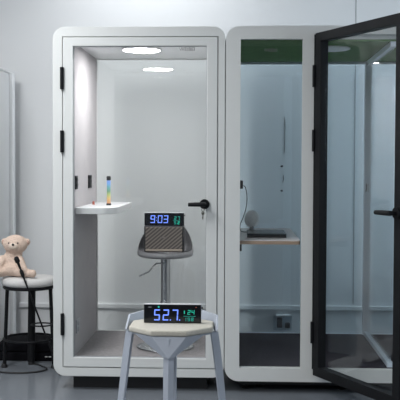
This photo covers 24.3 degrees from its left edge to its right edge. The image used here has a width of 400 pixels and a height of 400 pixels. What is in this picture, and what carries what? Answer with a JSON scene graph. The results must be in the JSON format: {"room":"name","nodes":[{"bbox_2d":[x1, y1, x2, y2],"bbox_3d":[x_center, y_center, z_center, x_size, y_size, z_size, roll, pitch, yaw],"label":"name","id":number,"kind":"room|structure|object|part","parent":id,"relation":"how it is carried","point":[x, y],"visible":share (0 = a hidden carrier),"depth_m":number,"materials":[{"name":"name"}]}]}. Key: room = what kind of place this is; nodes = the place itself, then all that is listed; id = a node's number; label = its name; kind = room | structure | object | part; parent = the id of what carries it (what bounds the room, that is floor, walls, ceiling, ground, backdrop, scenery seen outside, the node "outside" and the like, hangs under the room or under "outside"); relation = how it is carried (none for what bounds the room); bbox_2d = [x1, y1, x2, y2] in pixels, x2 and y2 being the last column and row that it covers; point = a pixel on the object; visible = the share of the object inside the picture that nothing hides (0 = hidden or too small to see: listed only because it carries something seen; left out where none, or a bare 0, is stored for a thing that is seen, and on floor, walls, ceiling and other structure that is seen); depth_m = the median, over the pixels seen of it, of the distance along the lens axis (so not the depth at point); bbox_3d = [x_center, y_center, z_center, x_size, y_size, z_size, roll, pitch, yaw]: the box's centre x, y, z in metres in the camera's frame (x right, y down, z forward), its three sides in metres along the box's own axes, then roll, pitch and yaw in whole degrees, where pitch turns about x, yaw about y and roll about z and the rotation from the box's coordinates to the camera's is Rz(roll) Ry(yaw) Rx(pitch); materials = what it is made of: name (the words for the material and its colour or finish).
{"room":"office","nodes":[
{"label":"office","id":0,"kind":"room"},
{"bbox_2d":[0,358,391,399],"bbox_3d":[0.210,1.355,2.721,7.600,0.100,9.350,0,2,2],"label":"floor","id":1,"kind":"structure","parent":0,"point":[45,385],"depth_m":5.79,"materials":[{"name":"grey concrete"}]},
{"bbox_2d":[0,68,15,340],"bbox_3d":[-1.898,0.085,6.848,0.920,2.112,0.693,0,2,2],"label":"tall cabinet","id":2,"kind":"object","parent":1,"relation":"on","point":[7,78],"visible":0.67,"depth_m":7.03,"materials":[{"name":"silver metal"}]},
{"bbox_2d":[0,363,47,373],"bbox_3d":[-1.231,1.156,6.362,0.360,0.012,0.281,-1,2,-25],"label":"cable","id":3,"kind":"object","parent":1,"relation":"on","point":[33,363],"visible":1,"depth_m":6.26,"materials":[{"name":"black plastic"}]},
{"bbox_2d":[0,335,51,360],"bbox_3d":[-1.213,1.081,6.833,0.470,0.128,0.382,0,2,2],"label":"equipment case","id":4,"kind":"object","parent":1,"relation":"on","point":[15,352],"visible":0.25,"depth_m":6.65,"materials":[{"name":"black fabric"}]},
{"bbox_3d":[-1.213,1.050,6.833,0.470,0.066,0.380,0,2,2],"label":"case lid","id":5,"kind":"part","parent":4,"relation":"part of","materials":[{"name":"black plastic"}]},
{"bbox_2d":[1,274,53,368],"bbox_3d":[-1.181,0.840,6.433,0.392,0.640,0.376,0,2,2],"label":"round stool","id":6,"kind":"object","parent":1,"relation":"on","point":[40,282],"visible":0.85,"depth_m":6.41,"materials":[{"name":"black metal"}]},
{"bbox_3d":[-1.342,0.872,6.432,0.046,0.532,0.026,0,2,2],"label":"leg","id":7,"kind":"part","parent":6,"relation":"part of","materials":[{"name":"black metal"}]},
{"bbox_2d":[0,235,35,276],"bbox_3d":[-1.265,0.381,6.337,0.321,0.285,0.228,0,2,2],"label":"teddy bear","id":8,"kind":"object","parent":6,"relation":"on","point":[14,245],"visible":0.92,"depth_m":6.31},
{"bbox_2d":[1,274,52,287],"bbox_3d":[-1.180,0.554,6.422,0.376,0.068,0.376,0,2,2],"label":"cushion","id":9,"kind":"object","parent":6,"relation":"on","point":[40,280],"depth_m":6.28,"materials":[{"name":"white fabric"}]},
{"bbox_3d":[-1.180,0.598,6.424,0.356,0.020,0.356,0,2,2],"label":"seat plate","id":10,"kind":"part","parent":6,"relation":"part of","materials":[{"name":"black metal"}]},
{"bbox_3d":[-1.184,0.868,6.540,0.054,0.533,0.070,0,2,2],"label":"leg","id":11,"kind":"part","parent":6,"relation":"part of","materials":[{"name":"black metal"}]},
{"bbox_3d":[-1.021,0.873,6.419,0.046,0.532,0.026,0,2,2],"label":"leg","id":12,"kind":"part","parent":6,"relation":"part of","materials":[{"name":"black metal"}]},
{"bbox_2d":[14,256,59,374],"bbox_3d":[-1.081,0.773,6.211,0.320,0.797,0.146,0,2,2],"label":"microphone stand","id":13,"kind":"object","parent":1,"relation":"on","point":[16,259],"visible":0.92,"depth_m":6.20,"materials":[{"name":"black metal"}]},
{"bbox_2d":[53,26,225,388],"bbox_3d":[-0.359,0.046,6.192,1.061,2.250,1.070,0,2,2],"label":"booth","id":14,"kind":"object","parent":1,"relation":"on","point":[93,356],"visible":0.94,"depth_m":5.76,"materials":[{"name":"white paint"}]},
{"bbox_2d":[76,317,79,333],"bbox_3d":[-0.775,0.796,5.903,0.008,0.085,0.110,0,2,2],"label":"socket","id":15,"kind":"object","parent":14,"relation":"attached to","point":[77,318],"depth_m":5.88,"materials":[{"name":"grey plastic"}]},
{"bbox_2d":[88,175,91,187],"bbox_3d":[-0.751,-0.126,6.348,0.008,0.088,0.120,0,2,2],"label":"socket","id":16,"kind":"object","parent":14,"relation":"attached to","point":[89,176],"depth_m":6.31,"materials":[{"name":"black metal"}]},
{"bbox_2d":[75,202,131,213],"bbox_3d":[-0.634,0.052,6.237,0.252,0.042,0.866,0,2,2],"label":"shelf","id":17,"kind":"object","parent":14,"relation":"attached to","point":[80,207],"depth_m":5.89,"materials":[{"name":"white laminate"}]},
{"bbox_2d":[106,176,110,204],"bbox_3d":[-0.604,-0.062,6.154,0.033,0.193,0.033,0,2,2],"label":"tube","id":18,"kind":"object","parent":14,"relation":"on","point":[108,177],"visible":1,"depth_m":6.14,"materials":[{"name":"multicoloured"}]},
{"bbox_2d":[122,47,160,52],"bbox_3d":[-0.379,-0.975,6.035,0.256,0.013,0.256,0,2,2],"label":"ceiling lamp","id":19,"kind":"object","parent":14,"relation":"on","point":[124,49],"depth_m":5.98,"materials":[{"name":"white plastic"}]},
{"bbox_3d":[-0.339,-0.992,6.184,0.836,0.010,0.888,0,2,2],"label":"ceiling panel","id":20,"kind":"part","parent":14,"relation":"part of","materials":[{"name":"white laminate"}]},
{"bbox_3d":[-0.323,-0.030,6.661,0.836,1.948,0.014,0,2,2],"label":"frame","id":21,"kind":"part","parent":14,"relation":"part of","materials":[{"name":"white paint"}]},
{"bbox_2d":[137,228,193,351],"bbox_3d":[-0.229,0.541,6.090,0.385,0.850,0.394,2,3,44],"label":"bar stool","id":22,"kind":"object","parent":14,"relation":"on","point":[165,257],"visible":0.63,"depth_m":6.07,"materials":[{"name":"silver metal"}]},
{"bbox_3d":[-0.319,0.453,6.033,0.160,0.089,0.026,-1,2,-20],"label":"height lever","id":23,"kind":"part","parent":22,"relation":"part of","materials":[{"name":"silver metal"}]},
{"bbox_2d":[144,226,184,251],"bbox_3d":[-0.234,0.254,6.103,0.260,0.171,0.104,0,2,2],"label":"speaker","id":24,"kind":"object","parent":22,"relation":"on","point":[156,238],"visible":0.97,"depth_m":6.05},
{"bbox_2d":[144,212,184,225],"bbox_3d":[-0.231,0.125,6.098,0.267,0.086,0.035,0,2,2],"label":"clock","id":25,"kind":"object","parent":24,"relation":"on","point":[150,218],"visible":1,"depth_m":6.08,"materials":[{"name":"black plastic"}]},
{"bbox_3d":[-0.227,0.943,6.115,0.376,0.045,0.376,0,2,2],"label":"plate","id":26,"kind":"part","parent":22,"relation":"part of","materials":[{"name":"silver metal"}]},
{"bbox_3d":[-0.007,0.027,5.674,0.130,0.062,0.066,0,2,2],"label":"handle","id":27,"kind":"part","parent":14,"relation":"part of","materials":[{"name":"black metal"}]},
{"bbox_2d":[118,310,225,399],"bbox_3d":[-0.128,0.879,4.232,0.411,0.735,0.412,-2,3,-43],"label":"stool","id":28,"kind":"object","parent":1,"relation":"on","point":[168,340],"visible":0.83,"depth_m":4.13,"materials":[{"name":"blue paint"}]},
{"bbox_3d":[-0.357,0.919,4.237,0.111,0.652,0.046,0,2,2],"label":"leg","id":29,"kind":"part","parent":28,"relation":"part of","materials":[{"name":"blue paint"}]},
{"bbox_3d":[-0.138,0.929,4.003,0.046,0.652,0.098,0,2,2],"label":"leg","id":30,"kind":"part","parent":28,"relation":"part of","materials":[{"name":"blue paint"}]},
{"bbox_2d":[144,303,202,322],"bbox_3d":[-0.122,0.514,4.230,0.267,0.086,0.035,0,2,2],"label":"clock","id":31,"kind":"object","parent":28,"relation":"on","point":[153,312],"visible":1,"depth_m":4.21,"materials":[{"name":"black plastic"},{"name":"glowing led display"}]},
{"bbox_3d":[-0.134,0.912,4.450,0.046,0.652,0.098,0,2,-2],"label":"leg","id":32,"kind":"part","parent":28,"relation":"part of","materials":[{"name":"blue paint"}]},
{"bbox_3d":[0.100,0.921,4.217,0.111,0.652,0.046,0,2,2],"label":"leg","id":33,"kind":"part","parent":28,"relation":"part of","materials":[{"name":"blue paint"}]},
{"bbox_2d":[225,13,399,399],"bbox_3d":[0.914,0.060,5.901,1.500,2.253,2.083,0,2,2],"label":"booth","id":34,"kind":"object","parent":1,"relation":"on","point":[362,362],"visible":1,"depth_m":5.70,"materials":[{"name":"white paint"}]},
{"bbox_2d":[240,185,246,231],"bbox_3d":[0.294,0.064,6.259,0.054,0.331,0.286,0,2,2],"label":"power cable","id":35,"kind":"object","parent":34,"relation":"on","point":[243,185],"visible":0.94,"depth_m":6.18,"materials":[{"name":"black plastic"}]},
{"bbox_2d":[244,211,258,229],"bbox_3d":[0.352,0.149,6.406,0.114,0.153,0.076,-1,3,-36],"label":"desk fan","id":36,"kind":"object","parent":34,"relation":"on","point":[250,218],"visible":0.96,"depth_m":6.39,"materials":[{"name":"grey plastic"}]},
{"bbox_3d":[0.349,0.130,6.410,0.080,0.104,0.066,0,2,4],"label":"motor","id":37,"kind":"part","parent":36,"relation":"part of","materials":[{"name":"white plastic"}]},
{"bbox_2d":[247,230,285,237],"bbox_3d":[0.437,0.222,6.154,0.252,0.026,0.370,0,2,2],"label":"laptop","id":38,"kind":"object","parent":34,"relation":"on","point":[250,233],"visible":1,"depth_m":5.98,"materials":[{"name":"black plastic"}]},
{"bbox_3d":[0.955,-0.011,6.872,1.353,2.007,0.024,0,2,2],"label":"frame","id":39,"kind":"part","parent":34,"relation":"part of","materials":[{"name":"clear glass"}]},
{"bbox_3d":[0.933,-0.998,6.264,1.353,0.010,1.158,0,2,2],"label":"ceiling panel","id":40,"kind":"part","parent":34,"relation":"part of","materials":[{"name":"green fabric"}]},
{"bbox_2d":[328,46,350,51],"bbox_3d":[0.850,-0.978,6.027,0.250,0.012,0.250,0,2,2],"label":"ceiling lamp","id":41,"kind":"object","parent":34,"relation":"on","point":[330,48],"depth_m":5.97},
{"bbox_3d":[0.896,0.048,5.269,0.055,2.081,0.872,-1,2,-24],"label":"door","id":42,"kind":"part","parent":34,"relation":"part of","materials":[{"name":"glass"}]},
{"bbox_3d":[1.203,0.015,6.262,0.008,1.946,1.094,0,2,2],"label":"partition glass","id":43,"kind":"part","parent":34,"relation":"part of","materials":[{"name":"clear glass"}]},
{"bbox_3d":[0.988,0.068,4.920,0.066,0.062,0.156,-1,2,-24],"label":"handle","id":44,"kind":"part","parent":34,"relation":"part of","materials":[{"name":"black metal"}]},
{"bbox_2d":[0,0,399,333],"bbox_3d":[0.415,-0.417,7.278,7.600,3.100,0.100,0,2,2],"label":"wall","id":45,"kind":"structure","parent":0,"point":[152,113],"depth_m":7.25,"materials":[{"name":"white paint"}]},
{"bbox_2d":[19,303,392,310],"bbox_3d":[1.337,0.843,7.224,5.540,0.036,0.021,0,2,2],"label":"trim","id":46,"kind":"structure","parent":45,"relation":"attached to","point":[38,305],"depth_m":7.25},
{"bbox_2d":[280,117,284,191],"bbox_3d":[0.642,-0.354,7.220,0.036,0.580,0.002,0,2,2],"label":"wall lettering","id":47,"kind":"structure","parent":45,"relation":"attached to","point":[284,117],"depth_m":7.22},
{"bbox_2d":[276,314,291,329],"bbox_3d":[0.642,0.952,7.239,0.144,0.118,0.058,0,2,2],"label":"cable box","id":48,"kind":"object","parent":45,"relation":"attached to","point":[279,320],"visible":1,"depth_m":7.22,"materials":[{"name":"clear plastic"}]},
{"bbox_2d":[353,0,356,303],"bbox_3d":[1.197,-0.576,7.189,0.008,2.770,0.003,0,2,2],"label":"trim","id":49,"kind":"structure","parent":45,"relation":"attached to","point":[356,0],"depth_m":7.20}
]}

